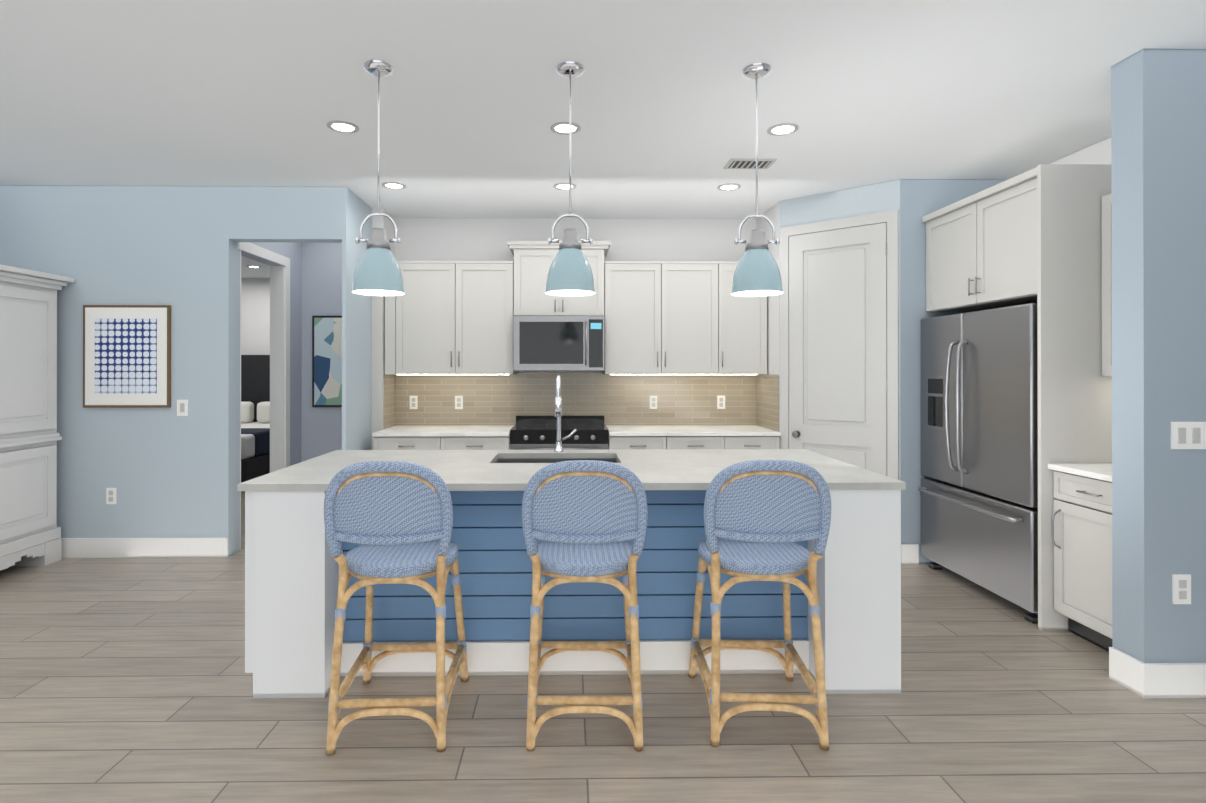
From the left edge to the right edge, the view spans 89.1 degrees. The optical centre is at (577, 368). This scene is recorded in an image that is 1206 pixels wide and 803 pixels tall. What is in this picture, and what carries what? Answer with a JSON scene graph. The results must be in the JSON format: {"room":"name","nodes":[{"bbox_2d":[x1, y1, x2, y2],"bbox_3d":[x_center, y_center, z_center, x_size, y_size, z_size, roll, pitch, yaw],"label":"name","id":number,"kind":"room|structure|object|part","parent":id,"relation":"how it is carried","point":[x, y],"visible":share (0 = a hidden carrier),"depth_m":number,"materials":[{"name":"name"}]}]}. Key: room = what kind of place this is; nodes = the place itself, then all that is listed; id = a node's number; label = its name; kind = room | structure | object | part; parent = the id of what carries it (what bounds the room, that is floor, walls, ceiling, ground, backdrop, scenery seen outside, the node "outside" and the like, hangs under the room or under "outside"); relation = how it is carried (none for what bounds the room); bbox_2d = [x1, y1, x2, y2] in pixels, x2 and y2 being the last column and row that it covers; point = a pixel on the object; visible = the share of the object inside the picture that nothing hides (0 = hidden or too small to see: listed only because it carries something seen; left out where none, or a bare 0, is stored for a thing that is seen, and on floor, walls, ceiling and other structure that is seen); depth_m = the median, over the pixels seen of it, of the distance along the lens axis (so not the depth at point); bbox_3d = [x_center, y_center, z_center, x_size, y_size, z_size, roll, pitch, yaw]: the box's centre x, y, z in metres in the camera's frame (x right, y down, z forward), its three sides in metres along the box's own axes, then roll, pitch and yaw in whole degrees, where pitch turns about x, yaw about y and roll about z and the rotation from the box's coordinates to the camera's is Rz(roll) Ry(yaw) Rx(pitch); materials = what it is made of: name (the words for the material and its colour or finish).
{"room":"kitchen","nodes":[
{"label":"kitchen","id":0,"kind":"room"},
{"bbox_2d":[0,185,236,555],"bbox_3d":[-3.516,0.020,4.568,1.870,2.740,0.146,0,0,-1],"label":"wall","id":1,"kind":"structure","parent":0,"point":[167,472],"depth_m":4.52,"materials":[{"name":"blue paint"}]},
{"bbox_2d":[106,488,115,503],"bbox_3d":[-3.435,0.940,4.515,0.070,0.120,0.008,0,0,-1],"label":"electrical outlet","id":2,"kind":"object","parent":1,"relation":"attached to","point":[110,495],"visible":1,"depth_m":4.51,"materials":[{"name":"white plastic"}]},
{"bbox_3d":[-3.315,-0.089,4.510,0.630,0.753,0.024,0,0,-1],"label":"indigo picture frame","id":3,"kind":"part","parent":1,"relation":"part of","materials":[{"name":"paper"}]},
{"bbox_2d":[62,537,227,557],"bbox_3d":[-3.500,1.320,4.510,1.840,0.140,0.016,0,0,-1],"label":"baseboard","id":4,"kind":"structure","parent":1,"relation":"attached to","point":[71,547],"depth_m":4.51,"materials":[{"name":"white wood"}]},
{"bbox_2d":[177,400,187,415],"bbox_3d":[-2.915,0.290,4.524,0.080,0.120,0.009,0,0,-1],"label":"switch plate","id":5,"kind":"object","parent":1,"relation":"attached to","point":[182,407],"visible":1,"depth_m":4.52,"materials":[{"name":"white plastic"}]},
{"bbox_2d":[237,242,239,550],"bbox_3d":[-2.642,0.020,4.673,0.120,2.740,0.040,0,0,-1],"label":"wall","id":6,"kind":"structure","parent":0,"point":[238,397],"depth_m":4.67,"materials":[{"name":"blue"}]},
{"bbox_2d":[241,278,269,354],"bbox_3d":[-4.354,0.032,9.109,3.420,2.740,0.120,0,0,-1],"label":"wall","id":7,"kind":"structure","parent":0,"point":[255,316],"depth_m":9.05,"materials":[{"name":"white paint"}]},
{"bbox_2d":[241,242,301,465],"bbox_3d":[-2.673,0.026,6.883,0.120,2.740,4.380,0,0,-1],"label":"wall","id":8,"kind":"structure","parent":0,"point":[293,251],"depth_m":5.62,"materials":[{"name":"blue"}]},
{"bbox_2d":[238,242,289,549],"bbox_3d":[-2.640,0.201,5.080,0.135,2.380,0.845,0,0,-1],"label":"trim","id":9,"kind":"structure","parent":8,"relation":"attached to","point":[279,367],"depth_m":5.41,"materials":[{"name":"white wood"}]},
{"bbox_2d":[229,186,341,242],"bbox_3d":[-2.164,-1.155,4.602,0.835,0.390,0.120,0,0,-1],"label":"wall","id":10,"kind":"structure","parent":0,"point":[283,214],"depth_m":4.54,"materials":[{"name":"blue paint"}]},
{"bbox_2d":[301,242,341,461],"bbox_3d":[-2.179,0.023,5.839,0.840,2.740,0.120,0,0,-1],"label":"wall","id":11,"kind":"structure","parent":0,"point":[321,430],"depth_m":5.78,"materials":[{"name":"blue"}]},
{"bbox_2d":[312,316,341,406],"bbox_3d":[-2.202,-0.067,5.765,0.570,0.860,0.026,0,0,-1],"label":"framed picture","id":12,"kind":"object","parent":11,"relation":"attached to","point":[326,361],"visible":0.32,"depth_m":5.75,"materials":[{"name":"black"}]},
{"bbox_2d":[342,187,371,449],"bbox_3d":[-1.735,0.021,4.846,0.030,2.740,0.600,0,0,-1],"label":"wall","id":13,"kind":"structure","parent":0,"point":[356,364],"depth_m":4.73,"materials":[{"name":"blue"}]},
{"bbox_2d":[372,208,394,428],"bbox_3d":[-1.694,0.022,5.526,0.120,2.740,0.760,0,0,-1],"label":"wall","id":14,"kind":"structure","parent":0,"point":[384,222],"depth_m":5.18,"materials":[{"name":"white paint"}]},
{"bbox_2d":[395,218,756,371],"bbox_3d":[-0.007,0.023,5.560,3.254,2.740,0.120,0,0,-1],"label":"wall","id":15,"kind":"structure","parent":0,"point":[455,239],"depth_m":5.50,"materials":[{"name":"white paint"}]},
{"bbox_2d":[385,261,515,374],"bbox_3d":[-1.080,-0.430,5.315,1.077,0.957,0.319,0,0,-1],"label":"upper cabinet","id":16,"kind":"object","parent":15,"relation":"attached to","point":[451,317],"depth_m":5.16,"materials":[{"name":"grey wood"}]},
{"bbox_2d":[511,241,606,316],"bbox_3d":[-0.155,-0.740,5.323,0.768,0.595,0.329,0,0,-1],"label":"upper cabinet","id":17,"kind":"object","parent":15,"relation":"attached to","point":[531,264],"depth_m":5.16,"materials":[{"name":"grey wood"}]},
{"bbox_2d":[513,316,604,370],"bbox_3d":[-0.154,-0.209,5.269,0.761,0.454,0.437,0,0,-1],"label":"microwave","id":18,"kind":"object","parent":17,"relation":"attached to","point":[558,343],"visible":1,"depth_m":5.08,"materials":[{"name":"silver metal"}]},
{"bbox_2d":[383,372,778,430],"bbox_3d":[-0.002,0.269,5.204,3.254,0.475,0.590,0,0,-1],"label":"backsplash","id":19,"kind":"structure","parent":15,"relation":"attached to","point":[612,399],"depth_m":5.49,"materials":[{"name":"tile"}]},
{"bbox_2d":[410,396,417,408],"bbox_3d":[-1.459,0.302,5.467,0.070,0.120,0.008,0,0,-1],"label":"outlet","id":20,"kind":"object","parent":19,"relation":"attached to","point":[413,402],"visible":1,"depth_m":5.46,"materials":[{"name":"white plastic"}]},
{"bbox_2d":[455,396,462,408],"bbox_3d":[-1.056,0.302,5.472,0.070,0.120,0.008,0,0,-1],"label":"outlet","id":21,"kind":"object","parent":19,"relation":"attached to","point":[458,402],"visible":1,"depth_m":5.47,"materials":[{"name":"white plastic"}]},
{"bbox_2d":[650,396,656,408],"bbox_3d":[0.686,0.302,5.497,0.070,0.120,0.008,0,0,-1],"label":"outlet","id":22,"kind":"object","parent":19,"relation":"attached to","point":[653,402],"visible":1,"depth_m":5.49,"materials":[{"name":"white plastic"}]},
{"bbox_2d":[717,395,724,408],"bbox_3d":[1.296,0.302,5.505,0.070,0.120,0.008,0,0,-1],"label":"outlet","id":23,"kind":"object","parent":19,"relation":"attached to","point":[720,401],"visible":1,"depth_m":5.50,"materials":[{"name":"white plastic"}]},
{"bbox_2d":[603,261,726,374],"bbox_3d":[0.742,-0.429,5.340,1.022,0.957,0.319,0,0,-1],"label":"upper cabinet","id":24,"kind":"object","parent":15,"relation":"attached to","point":[661,318],"depth_m":5.19,"materials":[{"name":"grey wood"}]},
{"bbox_2d":[727,261,766,374],"bbox_3d":[1.375,-0.429,5.349,0.472,0.957,0.319,0,0,-1],"label":"upper cabinet","id":25,"kind":"object","parent":15,"relation":"attached to","point":[746,316],"depth_m":5.20,"materials":[{"name":"grey wood"}]},
{"bbox_2d":[0,492,1205,802],"bbox_3d":[-1.139,1.418,3.765,9.900,0.060,11.250,0,0,-1],"label":"floor","id":26,"kind":"structure","parent":0,"point":[126,680],"depth_m":2.38,"materials":[{"name":"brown wood"}]},
{"bbox_2d":[0,264,74,569],"bbox_3d":[-4.061,0.361,3.852,0.750,2.055,1.300,0,0,-1],"label":"armoire","id":27,"kind":"object","parent":26,"relation":"on","point":[30,530],"visible":1,"depth_m":4.19,"materials":[{"name":"white wood"}]},
{"bbox_2d":[241,355,269,491],"bbox_3d":[-4.548,0.599,7.965,1.600,1.600,2.140,0,0,-1],"label":"bed","id":28,"kind":"object","parent":26,"relation":"on","point":[255,416],"visible":0.1,"depth_m":8.57,"materials":[{"name":"grey"}]},
{"bbox_2d":[324,461,468,754],"bbox_3d":[-0.700,0.856,2.442,0.464,1.054,0.573,0,0,-3],"label":"stool","id":29,"kind":"object","parent":26,"relation":"on","point":[395,518],"visible":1,"depth_m":2.23,"materials":[{"name":"wicker"}]},
{"bbox_2d":[371,437,450,449],"bbox_3d":[-1.322,0.964,5.155,0.588,0.855,0.624,0,0,-1],"label":"base cabinet","id":30,"kind":"object","parent":26,"relation":"on","point":[377,443],"depth_m":4.85,"materials":[{"name":"grey wood"}]},
{"bbox_2d":[371,425,513,436],"bbox_3d":[-1.079,0.522,5.147,1.074,0.030,0.649,0,0,-1],"label":"countertop","id":31,"kind":"structure","parent":30,"relation":"on","point":[397,430],"depth_m":4.92,"materials":[{"name":"white stone"}]},
{"bbox_2d":[451,437,509,449],"bbox_3d":[-0.843,0.964,5.162,0.602,0.855,0.624,0,0,-1],"label":"base cabinet","id":32,"kind":"object","parent":26,"relation":"on","point":[457,443],"depth_m":4.86,"materials":[{"name":"grey wood"}]},
{"bbox_2d":[510,415,608,449],"bbox_3d":[-0.145,0.904,5.147,0.781,0.975,0.675,0,0,-1],"label":"range","id":33,"kind":"object","parent":26,"relation":"on","point":[533,432],"visible":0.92,"depth_m":4.88,"materials":[{"name":"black metal"}]},
{"bbox_2d":[237,455,905,697],"bbox_3d":[-0.015,0.951,3.120,2.790,0.870,1.053,0,0,-1],"label":"kitchen island","id":34,"kind":"object","parent":26,"relation":"on","point":[291,577],"depth_m":2.77,"materials":[{"name":"wood"}]},
{"bbox_2d":[237,463,904,486],"bbox_3d":[-0.017,0.500,2.873,2.824,0.030,0.570,0,0,-1],"label":"island countertop","id":35,"kind":"structure","parent":34,"relation":"on","point":[299,474],"depth_m":2.81,"materials":[{"name":"white stone"}]},
{"bbox_2d":[522,460,647,750],"bbox_3d":[0.029,0.856,2.457,0.464,1.054,0.573,0,0,0],"label":"stool","id":36,"kind":"object","parent":26,"relation":"on","point":[584,519],"visible":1,"depth_m":2.24,"materials":[{"name":"wicker"}]},
{"bbox_2d":[608,433,674,448],"bbox_3d":[0.508,0.964,5.181,0.514,0.855,0.624,0,0,-1],"label":"base cabinet","id":37,"kind":"object","parent":26,"relation":"on","point":[614,442],"depth_m":4.88,"materials":[{"name":"grey wood"}]},
{"bbox_2d":[606,425,780,436],"bbox_3d":[0.933,0.522,5.175,1.362,0.030,0.649,0,0,-1],"label":"countertop","id":38,"kind":"structure","parent":37,"relation":"on","point":[615,430],"depth_m":4.92,"materials":[{"name":"white stone"}]},
{"bbox_2d":[675,437,734,448],"bbox_3d":[0.938,0.964,5.187,0.574,0.855,0.624,0,0,-1],"label":"base cabinet","id":39,"kind":"object","parent":26,"relation":"on","point":[680,442],"depth_m":4.88,"materials":[{"name":"grey wood"}]},
{"bbox_2d":[735,437,779,448],"bbox_3d":[1.362,0.964,5.193,0.502,0.855,0.624,0,0,-1],"label":"base cabinet","id":40,"kind":"object","parent":26,"relation":"on","point":[740,442],"depth_m":4.89,"materials":[{"name":"grey wood"}]},
{"bbox_2d":[689,460,830,749],"bbox_3d":[0.717,0.856,2.472,0.464,1.054,0.573,0,0,3],"label":"stool","id":41,"kind":"object","parent":26,"relation":"on","point":[761,517],"visible":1,"depth_m":2.26,"materials":[{"name":"wicker"}]},
{"bbox_2d":[918,303,1037,623],"bbox_3d":[2.726,0.518,3.819,0.738,1.740,1.045,0,0,-1],"label":"fridge","id":42,"kind":"object","parent":26,"relation":"on","point":[978,488],"visible":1,"depth_m":3.67,"materials":[{"name":"grey metal"}]},
{"bbox_2d":[1050,472,1111,651],"bbox_3d":[2.820,0.959,2.996,0.596,0.855,0.494,0,0,-1],"label":"base cabinet","id":43,"kind":"object","parent":26,"relation":"on","point":[1080,508],"depth_m":3.08,"materials":[{"name":"grey wood"}]},
{"bbox_2d":[1046,464,1111,483],"bbox_3d":[2.805,0.516,2.997,0.626,0.030,0.494,0,0,-1],"label":"countertop","id":44,"kind":"structure","parent":43,"relation":"on","point":[1091,471],"depth_m":3.07,"materials":[{"name":"white stone"}]},
{"bbox_2d":[0,0,1205,277],"bbox_3d":[-1.139,-1.382,3.772,9.900,0.060,11.250,0,0,-1],"label":"ceiling","id":45,"kind":"structure","parent":0,"point":[474,100],"depth_m":3.03,"materials":[{"name":"white paint"}]},
{"bbox_2d":[327,120,358,133],"bbox_3d":[-1.309,-1.349,3.425,0.170,0.008,0.170,0,0,-1],"label":"recessed light","id":46,"kind":"object","parent":45,"relation":"in","point":[342,126],"visible":1,"depth_m":3.42,"materials":[{"name":"grey plastic"}]},
{"bbox_2d":[352,60,404,295],"bbox_3d":[-0.892,-0.847,2.753,0.226,1.015,0.226,0,0,-1],"label":"pendant light","id":47,"kind":"object","parent":45,"relation":"hanging from","point":[377,272],"visible":0.98,"depth_m":2.71,"materials":[{"name":"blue metal"}]},
{"bbox_2d":[382,182,405,189],"bbox_3d":[-1.350,-1.346,4.514,0.170,0.008,0.170,0,0,-1],"label":"recessed light","id":48,"kind":"object","parent":45,"relation":"in","point":[394,185],"visible":1,"depth_m":4.51,"materials":[{"name":"grey"}]},
{"bbox_2d":[553,183,575,189],"bbox_3d":[-0.090,-1.346,4.532,0.170,0.008,0.170,0,0,-1],"label":"recessed light","id":49,"kind":"object","parent":45,"relation":"in","point":[561,186],"visible":0.98,"depth_m":4.53,"materials":[{"name":"grey plastic"}]},
{"bbox_2d":[550,122,580,134],"bbox_3d":[-0.065,-1.349,3.442,0.170,0.008,0.170,0,0,-1],"label":"recessed light","id":50,"kind":"object","parent":45,"relation":"in","point":[562,128],"visible":0.96,"depth_m":3.44,"materials":[{"name":"grey"}]},
{"bbox_2d":[545,61,594,295],"bbox_3d":[-0.030,-0.847,2.765,0.226,1.015,0.226,0,0,-1],"label":"pendant light","id":51,"kind":"object","parent":45,"relation":"hanging from","point":[570,273],"visible":0.98,"depth_m":2.72,"materials":[{"name":"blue metal"}]},
{"bbox_2d":[717,183,740,190],"bbox_3d":[1.128,-1.346,4.549,0.170,0.008,0.170,0,0,-1],"label":"recessed light","id":52,"kind":"object","parent":45,"relation":"in","point":[728,187],"visible":1,"depth_m":4.54,"materials":[{"name":"grey plastic"}]},
{"bbox_2d":[723,159,776,168],"bbox_3d":[1.136,-1.346,4.034,0.300,0.011,0.180,0,0,-1],"label":"ceiling vent","id":53,"kind":"object","parent":45,"relation":"in","point":[746,163],"visible":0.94,"depth_m":4.01,"materials":[{"name":"grey metal"}]},
{"bbox_2d":[731,63,782,296],"bbox_3d":[0.815,-0.847,2.777,0.226,1.015,0.226,0,0,-1],"label":"pendant light","id":54,"kind":"object","parent":45,"relation":"hanging from","point":[757,272],"visible":1,"depth_m":2.73,"materials":[{"name":"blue metal"}]},
{"bbox_2d":[767,123,798,135],"bbox_3d":[1.162,-1.349,3.459,0.170,0.008,0.170,0,0,-1],"label":"recessed light","id":55,"kind":"object","parent":45,"relation":"in","point":[782,129],"visible":1,"depth_m":3.46,"materials":[{"name":"grey"}]},
{"bbox_2d":[757,202,778,431],"bbox_3d":[1.684,0.022,5.288,0.120,2.740,0.710,0,0,-1],"label":"wall","id":56,"kind":"structure","parent":0,"point":[772,213],"depth_m":5.10,"materials":[{"name":"white paint"}]},
{"bbox_2d":[779,179,900,480],"bbox_3d":[1.998,0.020,4.685,0.883,2.740,0.100,0,0,40],"label":"wall","id":57,"kind":"structure","parent":0,"point":[865,200],"depth_m":4.61,"materials":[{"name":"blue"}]},
{"bbox_2d":[780,210,898,479],"bbox_3d":[1.959,0.130,4.639,0.660,2.520,0.578,0,0,-1],"label":"door","id":58,"kind":"structure","parent":57,"relation":"attached to","point":[839,360],"depth_m":4.60,"materials":[{"name":"grey wood"}]},
{"bbox_2d":[900,179,1005,563],"bbox_3d":[2.762,0.020,4.428,0.920,2.740,0.120,0,0,-1],"label":"wall","id":59,"kind":"structure","parent":0,"point":[920,199],"depth_m":4.36,"materials":[{"name":"blue paint"}]},
{"bbox_2d":[1049,137,1110,164],"bbox_3d":[3.174,0.018,3.564,0.120,2.740,1.620,0,0,-1],"label":"wall","id":60,"kind":"structure","parent":0,"point":[1098,152],"depth_m":3.70,"materials":[{"name":"white paint"}]},
{"bbox_2d":[922,164,1110,311],"bbox_3d":[2.799,-0.742,3.821,0.616,0.680,1.088,0,0,-1],"label":"upper cabinet","id":61,"kind":"object","parent":60,"relation":"attached to","point":[1040,235],"depth_m":3.46,"materials":[{"name":"grey wood"}]},
{"bbox_2d":[1094,188,1111,379],"bbox_3d":[2.950,-0.436,3.002,0.337,0.955,0.494,0,0,-1],"label":"upper cabinet","id":62,"kind":"object","parent":60,"relation":"attached to","point":[1102,202],"depth_m":3.23,"materials":[{"name":"grey wood"}]},
{"bbox_2d":[1111,49,1205,662],"bbox_3d":[3.071,0.015,2.676,1.350,2.740,0.152,0,0,-1],"label":"wall","id":63,"kind":"structure","parent":0,"point":[1158,146],"depth_m":2.60,"materials":[{"name":"blue paint"}]},
{"bbox_2d":[1130,657,1205,697],"bbox_3d":[2.984,1.315,2.588,1.206,0.140,0.016,0,0,-1],"label":"baseboard","id":64,"kind":"structure","parent":63,"relation":"attached to","point":[1160,680],"depth_m":2.57,"materials":[{"name":"white wood"}]},
{"bbox_2d":[1172,574,1190,603],"bbox_3d":[2.555,0.933,2.587,0.075,0.125,0.008,0,0,-1],"label":"outlet","id":65,"kind":"object","parent":63,"relation":"attached to","point":[1181,588],"visible":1,"depth_m":2.58,"materials":[{"name":"white plastic"}]},
{"bbox_2d":[1171,422,1205,448],"bbox_3d":[2.579,0.283,2.588,0.146,0.110,0.009,0,0,-1],"label":"light switch","id":66,"kind":"object","parent":63,"relation":"attached to","point":[1188,435],"visible":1,"depth_m":2.58,"materials":[{"name":"white plastic"}]}
]}

